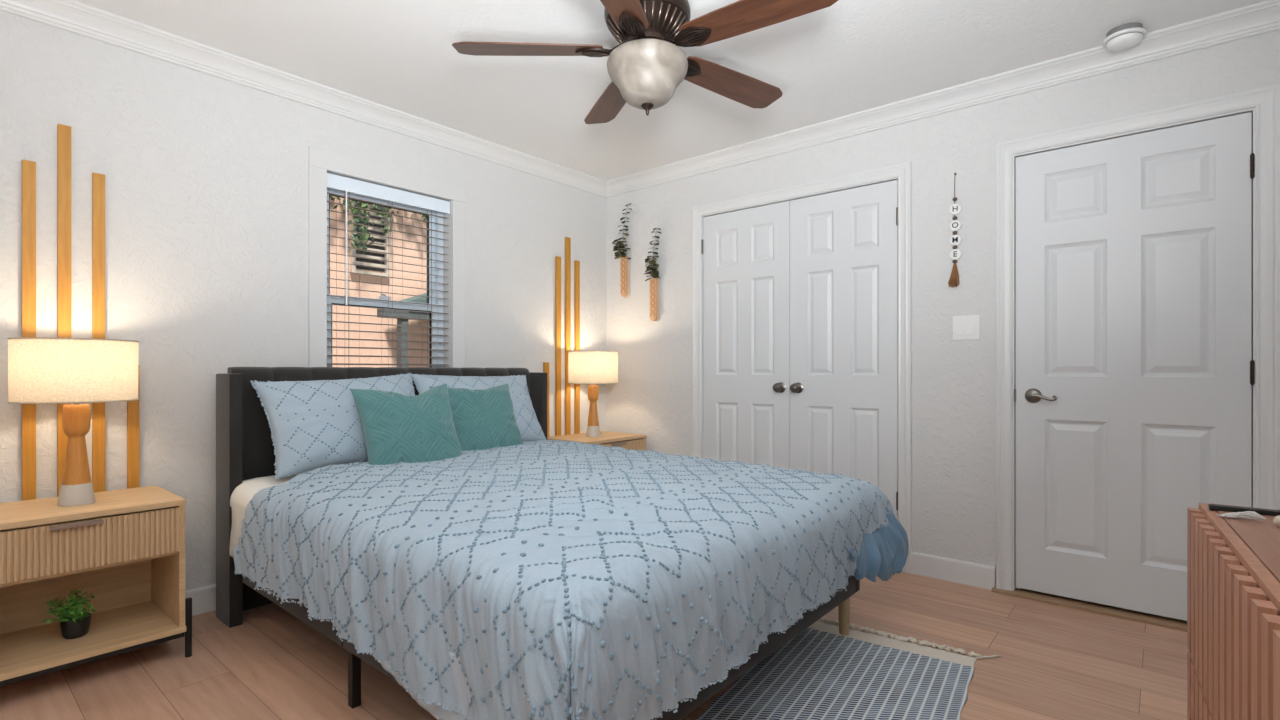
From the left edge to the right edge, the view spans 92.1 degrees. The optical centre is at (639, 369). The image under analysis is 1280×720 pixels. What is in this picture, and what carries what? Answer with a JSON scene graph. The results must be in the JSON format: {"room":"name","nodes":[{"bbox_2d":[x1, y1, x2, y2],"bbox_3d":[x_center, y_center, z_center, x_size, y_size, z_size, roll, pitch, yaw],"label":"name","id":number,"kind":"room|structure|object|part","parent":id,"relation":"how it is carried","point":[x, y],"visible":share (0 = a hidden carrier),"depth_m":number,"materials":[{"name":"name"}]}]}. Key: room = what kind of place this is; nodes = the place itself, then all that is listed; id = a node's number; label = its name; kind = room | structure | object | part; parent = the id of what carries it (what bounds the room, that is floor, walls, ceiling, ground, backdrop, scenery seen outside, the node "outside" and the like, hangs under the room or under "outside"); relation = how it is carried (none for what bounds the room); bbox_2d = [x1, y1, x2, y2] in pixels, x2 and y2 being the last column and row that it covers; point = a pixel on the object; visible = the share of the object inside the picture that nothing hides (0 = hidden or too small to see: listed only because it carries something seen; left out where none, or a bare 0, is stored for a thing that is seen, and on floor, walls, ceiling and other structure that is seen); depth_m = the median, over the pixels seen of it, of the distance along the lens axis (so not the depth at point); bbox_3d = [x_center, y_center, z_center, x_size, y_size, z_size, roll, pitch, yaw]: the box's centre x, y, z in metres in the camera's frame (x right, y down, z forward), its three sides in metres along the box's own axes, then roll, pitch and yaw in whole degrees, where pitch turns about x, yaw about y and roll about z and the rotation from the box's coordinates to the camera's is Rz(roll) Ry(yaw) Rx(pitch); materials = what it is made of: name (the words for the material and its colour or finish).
{"room":"bedroom","nodes":[
{"label":"bedroom","id":0,"kind":"room"},
{"bbox_2d":[0,10,605,590],"bbox_3d":[-1.892,-0.165,2.843,0.150,2.450,5.179,0,0,40],"label":"wall","id":1,"kind":"structure","parent":0,"point":[206,176],"depth_m":2.67,"materials":[{"name":"white paint"}]},
{"bbox_2d":[22,159,35,500],"bbox_3d":[-2.259,-0.086,2.279,0.019,1.372,0.037,0,0,40],"label":"wall slat","id":2,"kind":"object","parent":1,"relation":"attached to","point":[28,167],"visible":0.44,"depth_m":2.27,"materials":[{"name":"brown wood"}]},
{"bbox_2d":[57,124,70,496],"bbox_3d":[-2.197,-0.166,2.353,0.019,1.532,0.038,0,0,40],"label":"wall slat","id":3,"kind":"object","parent":1,"relation":"attached to","point":[63,131],"visible":0.56,"depth_m":2.34,"materials":[{"name":"brown wood"}]},
{"bbox_2d":[92,173,104,491],"bbox_3d":[-2.132,-0.086,2.429,0.019,1.372,0.037,0,0,40],"label":"wall slat","id":4,"kind":"object","parent":1,"relation":"attached to","point":[98,180],"visible":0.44,"depth_m":2.42,"materials":[{"name":"brown wood"}]},
{"bbox_2d":[127,365,139,488],"bbox_3d":[-2.063,0.289,2.510,0.019,0.622,0.037,0,0,40],"label":"wall slat","id":5,"kind":"object","parent":1,"relation":"attached to","point":[133,407],"visible":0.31,"depth_m":2.50,"materials":[{"name":"brown wood"}]},
{"bbox_2d":[185,584,215,615],"bbox_3d":[-1.829,1.005,2.789,0.016,0.110,4.879,0,0,40],"label":"baseboard","id":6,"kind":"structure","parent":1,"relation":"attached to","point":[203,598],"depth_m":2.69,"materials":[{"name":"white"}]},
{"bbox_2d":[327,188,442,367],"bbox_3d":[-1.433,-0.461,3.442,0.083,1.082,0.717,0,0,40],"label":"window","id":7,"kind":"structure","parent":1,"relation":"in","point":[435,286],"depth_m":3.64,"materials":[{"name":"white plastic"}]},
{"bbox_3d":[-1.450,-0.657,3.457,0.026,0.625,0.651,0,0,40],"label":"sash","id":8,"kind":"part","parent":7,"relation":"part of","materials":[{"name":"clear glass"}]},
{"bbox_3d":[-1.427,-0.171,3.437,0.026,0.442,0.651,0,0,40],"label":"sash","id":9,"kind":"part","parent":7,"relation":"part of","materials":[{"name":"white plastic"}]},
{"bbox_2d":[327,173,449,367],"bbox_3d":[-1.367,-0.460,3.386,0.068,1.069,0.705,0,0,40],"label":"window blind","id":10,"kind":"object","parent":7,"relation":"attached to","point":[337,182],"visible":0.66,"depth_m":3.38,"materials":[{"name":"white plastic"}]},
{"bbox_3d":[-1.369,-0.440,3.396,0.047,1.000,0.014,0,0,40],"label":"ladder cord","id":11,"kind":"part","parent":10,"relation":"part of","materials":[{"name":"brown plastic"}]},
{"bbox_3d":[-1.215,-0.440,3.576,0.047,1.000,0.014,0,0,40],"label":"ladder cord","id":12,"kind":"part","parent":10,"relation":"part of","materials":[{"name":"white fabric"}]},
{"bbox_2d":[308,146,465,367],"bbox_3d":[-1.338,-0.479,3.365,0.018,1.238,0.888,0,0,40],"label":"trim","id":13,"kind":"structure","parent":1,"relation":"attached to","point":[320,161],"depth_m":3.13,"materials":[{"name":"white"}]},
{"bbox_2d":[543,362,548,436],"bbox_3d":[-0.636,0.274,4.187,0.019,0.652,0.040,0,0,40],"label":"wall slat","id":14,"kind":"object","parent":1,"relation":"attached to","point":[545,364],"visible":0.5,"depth_m":4.18,"materials":[{"name":"brown wood"}]},
{"bbox_2d":[555,256,560,435],"bbox_3d":[-0.567,-0.092,4.269,0.019,1.385,0.040,0,0,40],"label":"wall slat","id":15,"kind":"object","parent":1,"relation":"attached to","point":[557,258],"visible":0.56,"depth_m":4.26,"materials":[{"name":"brown wood"}]},
{"bbox_2d":[565,237,570,434],"bbox_3d":[-0.508,-0.166,4.338,0.019,1.532,0.040,0,0,40],"label":"wall slat","id":16,"kind":"object","parent":1,"relation":"attached to","point":[567,239],"visible":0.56,"depth_m":4.32,"materials":[{"name":"brown wood"}]},
{"bbox_2d":[574,260,579,433],"bbox_3d":[-0.450,-0.090,4.406,0.019,1.380,0.038,0,0,40],"label":"wall slat","id":17,"kind":"object","parent":1,"relation":"attached to","point":[576,263],"visible":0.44,"depth_m":4.40,"materials":[{"name":"brown wood"}]},
{"bbox_2d":[0,0,1279,197],"bbox_3d":[-0.369,-1.345,1.548,3.848,0.089,4.879,0,0,40],"label":"trim","id":18,"kind":"structure","parent":1,"relation":"attached to","point":[73,16],"depth_m":2.90,"materials":[{"name":"white"}]},
{"bbox_2d":[0,571,1188,719],"bbox_3d":[-0.175,1.120,1.776,4.148,0.120,5.779,0,0,40],"label":"floor","id":19,"kind":"structure","parent":0,"point":[1056,662],"depth_m":2.17,"materials":[{"name":"brown wood"}]},
{"bbox_2d":[0,485,191,686],"bbox_3d":[-2.018,0.767,2.169,0.444,0.585,0.644,0,0,40],"label":"nightstand","id":20,"kind":"object","parent":19,"relation":"on","point":[127,546],"visible":0.99,"depth_m":2.18,"materials":[{"name":"brown wood"}]},
{"bbox_2d":[41,585,95,638],"bbox_3d":[-2.005,0.856,2.168,0.176,0.167,0.154,0,0,40],"label":"potted plant","id":21,"kind":"object","parent":20,"relation":"on","point":[75,622],"visible":1,"depth_m":2.15,"materials":[{"name":"green plant"}]},
{"bbox_3d":[-1.994,0.906,2.179,0.083,0.067,0.083,0,0,40],"label":"pot","id":22,"kind":"part","parent":21,"relation":"part of","materials":[{"name":"black ceramic"}]},
{"bbox_2d":[8,337,138,506],"bbox_3d":[-2.002,0.180,2.191,0.342,0.589,0.342,0,0,40],"label":"table lamp","id":23,"kind":"object","parent":20,"relation":"on","point":[41,370],"visible":1,"depth_m":2.10,"materials":[{"name":"beige fabric"}]},
{"bbox_3d":[-2.002,0.002,2.191,0.340,0.214,0.340,0,0,40],"label":"lamp shade","id":24,"kind":"part","parent":23,"relation":"part of","materials":[{"name":"beige fabric"}]},
{"bbox_3d":[-2.002,0.263,2.191,0.081,0.279,0.081,0,0,40],"label":"stem","id":25,"kind":"part","parent":23,"relation":"part of","materials":[{"name":"brown wood"}]},
{"bbox_3d":[-1.857,0.510,2.032,0.020,0.012,0.132,0,0,40],"label":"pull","id":26,"kind":"part","parent":20,"relation":"part of","materials":[{"name":"brown wood"}]},
{"bbox_3d":[-1.867,0.582,2.041,0.018,0.159,0.591,0,0,40],"label":"drawer","id":27,"kind":"part","parent":20,"relation":"part of","materials":[{"name":"brown wood"}]},
{"bbox_3d":[-2.024,0.969,2.174,0.422,0.018,0.592,0,0,40],"label":"frame","id":28,"kind":"part","parent":20,"relation":"part of","materials":[{"name":"beige wood"}]},
{"bbox_2d":[0,600,185,680],"bbox_3d":[-2.023,0.950,2.173,0.432,0.020,0.600,0,0,40],"label":"shelf","id":29,"kind":"object","parent":20,"relation":"attached to","point":[33,649],"depth_m":2.17,"materials":[{"name":"brown wood"}]},
{"bbox_3d":[-1.672,0.953,2.283,0.021,0.214,0.022,0,0,40],"label":"leg","id":30,"kind":"part","parent":20,"relation":"part of","materials":[{"name":"black metal"}]},
{"bbox_2d":[216,367,859,719],"bbox_3d":[-0.441,0.523,2.595,2.165,1.074,1.714,0,0,40],"label":"frame","id":31,"kind":"object","parent":19,"relation":"on","point":[245,449],"visible":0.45,"depth_m":2.58,"materials":[{"name":"grey fabric"}]},
{"bbox_2d":[229,470,311,556],"bbox_3d":[-0.447,0.607,2.550,2.055,0.310,1.654,0,0,40],"label":"mattress","id":32,"kind":"object","parent":31,"relation":"on","point":[242,494],"visible":0.02,"depth_m":2.49,"materials":[{"name":"white fabric"}]},
{"bbox_2d":[250,373,414,478],"bbox_3d":[-1.325,0.229,2.840,0.270,0.430,0.758,0,0,40],"label":"pillow","id":33,"kind":"object","parent":32,"relation":"on","point":[315,424],"visible":0.7,"depth_m":2.66,"materials":[{"name":"blue fabric"}]},
{"bbox_2d":[350,383,462,464],"bbox_3d":[-1.025,0.280,2.776,0.475,0.431,0.248,0,0,-43],"label":"throw cushion","id":34,"kind":"object","parent":32,"relation":"on","point":[396,427],"visible":0.87,"depth_m":2.70,"materials":[{"name":"fabric"}]},
{"bbox_2d":[429,383,522,450],"bbox_3d":[-0.820,0.275,3.178,0.462,0.403,0.243,0,0,-43],"label":"throw cushion","id":35,"kind":"object","parent":32,"relation":"on","point":[484,419],"visible":0.66,"depth_m":3.12,"materials":[{"name":"fabric"}]},
{"bbox_2d":[412,374,546,441],"bbox_3d":[-0.862,0.221,3.397,0.270,0.413,0.754,0,0,42],"label":"pillow","id":36,"kind":"object","parent":32,"relation":"on","point":[530,429],"visible":0.41,"depth_m":3.47,"materials":[{"name":"blue fabric"}]},
{"bbox_2d":[232,440,908,719],"bbox_3d":[-0.246,0.632,2.437,1.960,0.507,1.851,0,0,40],"label":"duvet","id":37,"kind":"object","parent":32,"relation":"on","point":[540,579],"visible":0.98,"depth_m":1.66,"materials":[{"name":"blue fabric"}]},
{"bbox_3d":[-0.924,0.801,1.974,2.095,0.173,0.040,0,0,40],"label":"rail","id":38,"kind":"part","parent":31,"relation":"part of","materials":[{"name":"black metal"}]},
{"bbox_3d":[-0.902,0.970,1.949,0.030,0.180,0.028,0,0,40],"label":"leg","id":39,"kind":"part","parent":31,"relation":"part of","materials":[{"name":"black metal"}]},
{"bbox_3d":[-1.233,0.513,3.269,0.086,1.054,1.624,0,0,40],"label":"headboard","id":40,"kind":"part","parent":31,"relation":"part of","materials":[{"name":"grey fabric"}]},
{"bbox_3d":[0.359,0.801,1.897,0.040,0.173,1.501,0,0,40],"label":"foot rail","id":41,"kind":"part","parent":31,"relation":"part of","materials":[{"name":"grey fabric"}]},
{"bbox_3d":[0.816,0.968,2.464,0.048,0.172,0.048,0,0,40],"label":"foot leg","id":42,"kind":"part","parent":31,"relation":"part of","materials":[{"name":"brown wood"}]},
{"bbox_3d":[0.077,0.801,3.151,2.095,0.173,0.040,0,0,40],"label":"rail","id":43,"kind":"part","parent":31,"relation":"part of","materials":[{"name":"black metal"}]},
{"bbox_2d":[547,431,646,450],"bbox_3d":[-0.306,0.757,4.244,0.444,0.605,0.644,0,0,40],"label":"nightstand","id":44,"kind":"object","parent":19,"relation":"on","point":[631,441],"visible":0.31,"depth_m":4.20,"materials":[{"name":"brown wood"}]},
{"bbox_2d":[568,351,617,436],"bbox_3d":[-0.321,0.161,4.238,0.342,0.589,0.342,0,0,40],"label":"table lamp","id":45,"kind":"object","parent":44,"relation":"on","point":[584,367],"visible":1,"depth_m":4.11,"materials":[{"name":"beige fabric"}]},
{"bbox_3d":[-0.321,0.242,4.238,0.081,0.279,0.081,0,0,40],"label":"stem","id":46,"kind":"part","parent":45,"relation":"part of","materials":[{"name":"brown wood"}]},
{"bbox_3d":[-0.321,-0.018,4.238,0.340,0.214,0.340,0,0,40],"label":"lamp shade","id":47,"kind":"part","parent":45,"relation":"part of","materials":[{"name":"beige fabric"}]},
{"bbox_3d":[-0.144,0.491,4.107,0.020,0.012,0.132,0,0,40],"label":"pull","id":48,"kind":"part","parent":44,"relation":"part of","materials":[{"name":"brown metal"}]},
{"bbox_3d":[-0.154,0.565,4.116,0.018,0.164,0.591,0,0,40],"label":"drawer","id":49,"kind":"part","parent":44,"relation":"part of","materials":[{"name":"brown wood"}]},
{"bbox_2d":[696,618,1000,719],"bbox_3d":[0.653,1.050,1.939,0.751,0.021,1.330,0,0,34],"label":"woven rug","id":50,"kind":"object","parent":19,"relation":"on","point":[822,673],"visible":0.85,"depth_m":2.09,"materials":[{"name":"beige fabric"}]},
{"bbox_2d":[1187,503,1279,719],"bbox_3d":[0.978,0.680,0.683,0.420,0.760,1.500,0,0,36],"label":"dresser","id":51,"kind":"object","parent":19,"relation":"on","point":[1233,564],"visible":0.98,"depth_m":1.02,"materials":[{"name":"brown wood"}]},
{"bbox_3d":[1.045,0.792,1.097,0.040,0.315,0.748,0,0,36],"label":"drawer","id":52,"kind":"part","parent":51,"relation":"part of","materials":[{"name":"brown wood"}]},
{"bbox_2d":[1208,504,1279,515],"bbox_3d":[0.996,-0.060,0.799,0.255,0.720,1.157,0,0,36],"label":"tray","id":53,"kind":"object","parent":51,"relation":"on","point":[1217,507],"visible":1,"depth_m":1.29,"materials":[{"name":"black plastic"}]},
{"bbox_2d":[1217,511,1279,526],"bbox_3d":[1.044,0.288,0.931,0.201,0.023,0.743,0,0,39],"label":"bead garland","id":54,"kind":"object","parent":51,"relation":"on","point":[1246,514],"visible":1,"depth_m":1.22,"materials":[{"name":"white wood"}]},
{"bbox_3d":[0.603,0.466,0.492,0.040,0.328,0.748,0,0,36],"label":"drawer","id":55,"kind":"part","parent":51,"relation":"part of","materials":[{"name":"brown wood"}]},
{"bbox_2d":[75,0,1266,180],"bbox_3d":[-0.369,-1.465,1.548,4.148,0.150,5.179,0,0,40],"label":"ceiling","id":56,"kind":"structure","parent":0,"point":[846,57],"depth_m":2.73,"materials":[{"name":"white paint"}]},
{"bbox_2d":[452,0,837,123],"bbox_3d":[0.068,-1.169,2.289,1.350,0.440,1.375,0,0,40],"label":"ceiling fan","id":57,"kind":"object","parent":56,"relation":"hanging from","point":[645,70],"visible":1,"depth_m":2.22,"materials":[{"name":"brown wood"}]},
{"bbox_3d":[-0.411,-1.190,2.289,0.547,0.006,0.154,0,12,-1],"label":"blade","id":58,"kind":"part","parent":57,"relation":"part of","materials":[{"name":"brown wood"}]},
{"bbox_3d":[-0.118,-1.190,2.714,0.154,0.006,0.547,-13,4,-19],"label":"blade","id":59,"kind":"part","parent":57,"relation":"part of","materials":[{"name":"brown wood"}]},
{"bbox_3d":[-0.097,-1.190,1.880,0.154,0.006,0.547,12,4,16],"label":"blade","id":60,"kind":"part","parent":57,"relation":"part of","materials":[{"name":"brown wood"}]},
{"bbox_3d":[0.028,-1.079,2.300,0.303,0.186,0.303,0,0,40],"label":"lamp shade","id":61,"kind":"part","parent":57,"relation":"part of","materials":[{"name":"white glass"}]},
{"bbox_3d":[0.376,-1.190,2.567,0.547,0.006,0.154,0,-12,-37],"label":"blade","id":62,"kind":"part","parent":57,"relation":"part of","materials":[{"name":"brown wood"}]},
{"bbox_3d":[0.389,-1.190,2.051,0.547,0.006,0.154,0,-12,35],"label":"blade","id":63,"kind":"part","parent":57,"relation":"part of","materials":[{"name":"brown wood"}]},
{"bbox_2d":[1103,22,1146,50],"bbox_3d":[1.981,-1.355,2.522,0.142,0.070,0.142,0,0,40],"label":"smoke detector","id":64,"kind":"object","parent":56,"relation":"attached to","point":[1126,36],"visible":1,"depth_m":2.49,"materials":[{"name":"grey plastic"}]},
{"bbox_2d":[606,30,1279,566],"bbox_3d":[1.306,-0.165,3.401,3.998,2.450,0.185,0,0,40],"label":"wall","id":65,"kind":"structure","parent":0,"point":[954,381],"depth_m":3.14,"materials":[{"name":"white paint"}]},
{"bbox_2d":[612,203,630,297],"bbox_3d":[-0.126,-0.865,4.490,0.201,0.671,0.079,0,0,40],"label":"vase","id":66,"kind":"object","parent":65,"relation":"attached to","point":[624,260],"visible":1,"depth_m":4.49,"materials":[{"name":"beige"}]},
{"bbox_2d":[644,228,661,321],"bbox_3d":[0.093,-0.663,4.307,0.082,0.647,0.152,0,0,-41],"label":"vase","id":67,"kind":"object","parent":65,"relation":"attached to","point":[655,281],"visible":1,"depth_m":4.30,"materials":[{"name":"beige"}]},
{"bbox_2d":[701,201,789,468],"bbox_3d":[0.643,0.013,3.875,0.630,2.049,0.099,0,0,40],"label":"door","id":68,"kind":"structure","parent":65,"relation":"in","point":[746,252],"depth_m":3.87,"materials":[{"name":"white paint"}]},
{"bbox_3d":[0.830,0.105,3.693,0.064,0.064,0.064,0,0,40],"label":"knob","id":69,"kind":"part","parent":68,"relation":"part of","materials":[{"name":"silver metal"}]},
{"bbox_2d":[692,162,911,572],"bbox_3d":[0.933,-0.013,3.727,1.394,2.147,0.170,0,0,40],"label":"trim","id":70,"kind":"structure","parent":65,"relation":"attached to","point":[902,172],"depth_m":3.31,"materials":[{"name":"white wood"}]},
{"bbox_2d":[790,180,897,519],"bbox_3d":[1.125,0.013,3.465,0.630,2.049,0.099,0,0,40],"label":"door","id":71,"kind":"structure","parent":65,"relation":"in","point":[844,243],"depth_m":3.46,"materials":[{"name":"white paint"}]},
{"bbox_3d":[0.916,0.105,3.620,0.064,0.064,0.064,0,0,40],"label":"knob","id":72,"kind":"part","parent":71,"relation":"part of","materials":[{"name":"silver metal"}]},
{"bbox_2d":[911,552,995,589],"bbox_3d":[1.206,1.005,3.400,3.848,0.110,0.016,0,0,40],"label":"baseboard","id":73,"kind":"structure","parent":65,"relation":"attached to","point":[958,571],"depth_m":3.08,"materials":[{"name":"white"}]},
{"bbox_2d":[953,315,979,339],"bbox_3d":[1.614,-0.210,3.054,0.120,0.120,0.014,0,0,40],"label":"light switch","id":74,"kind":"object","parent":65,"relation":"attached to","point":[967,327],"visible":1,"depth_m":3.05,"materials":[{"name":"white plastic"}]},
{"bbox_2d":[992,587,1186,631],"bbox_3d":[2.095,1.054,2.723,0.922,0.013,0.195,0,0,40],"label":"threshold","id":75,"kind":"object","parent":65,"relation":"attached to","point":[1148,618],"depth_m":2.71,"materials":[{"name":"brown wood"}]},
{"bbox_2d":[1014,112,1254,620],"bbox_3d":[2.080,0.011,2.660,0.812,2.038,0.089,0,0,40],"label":"door","id":76,"kind":"structure","parent":65,"relation":"in","point":[1135,369],"depth_m":2.64,"materials":[{"name":"white paint"}]},
{"bbox_3d":[1.844,0.120,2.837,0.133,0.068,0.054,0,0,40],"label":"handle","id":77,"kind":"part","parent":76,"relation":"part of","materials":[{"name":"silver metal"}]},
{"bbox_2d":[996,84,1279,590],"bbox_3d":[2.125,-0.014,2.714,0.953,2.148,0.170,0,0,40],"label":"trim","id":78,"kind":"structure","parent":65,"relation":"attached to","point":[1263,104],"depth_m":2.48,"materials":[{"name":"white wood"}]},
{"label":"outside","id":79,"kind":"structure","parent":0,"visible":0},
{"bbox_3d":[-3.910,1.385,7.264,8.632,0.050,12.000,0,0,40],"label":"ground","id":80,"kind":"structure","parent":79,"visible":0},
{"bbox_2d":[330,196,428,367],"bbox_3d":[-2.107,-0.540,5.912,0.170,3.800,5.996,0,0,40],"label":"neighbor house","id":81,"kind":"structure","parent":80,"relation":"on","point":[333,215],"depth_m":5.52,"materials":[{"name":"beige brick"}]},
{"bbox_2d":[350,200,389,277],"bbox_3d":[-2.397,-1.195,5.478,0.050,0.710,0.340,0,0,40],"label":"louvered vent","id":82,"kind":"object","parent":81,"relation":"attached to","point":[376,231],"depth_m":5.49,"materials":[{"name":"beige metal"}]},
{"bbox_2d":[330,195,426,252],"bbox_3d":[-2.410,-1.377,5.206,0.176,0.778,1.796,0,0,40],"label":"ivy vine","id":83,"kind":"object","parent":81,"relation":"attached to","point":[357,211],"visible":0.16,"depth_m":5.25,"materials":[{"name":"green plant"}]},
{"bbox_2d":[377,293,428,367],"bbox_3d":[-1.637,0.100,5.869,0.400,2.520,1.820,0,0,40],"label":"patio cover","id":84,"kind":"object","parent":80,"relation":"on","point":[380,312],"visible":0.17,"depth_m":5.24,"materials":[{"name":"grey wood"}]},
{"bbox_3d":[-2.025,0.460,5.260,0.080,1.800,0.060,0,0,40],"label":"post","id":85,"kind":"part","parent":84,"relation":"part of","materials":[{"name":"grey wood"}]}
]}

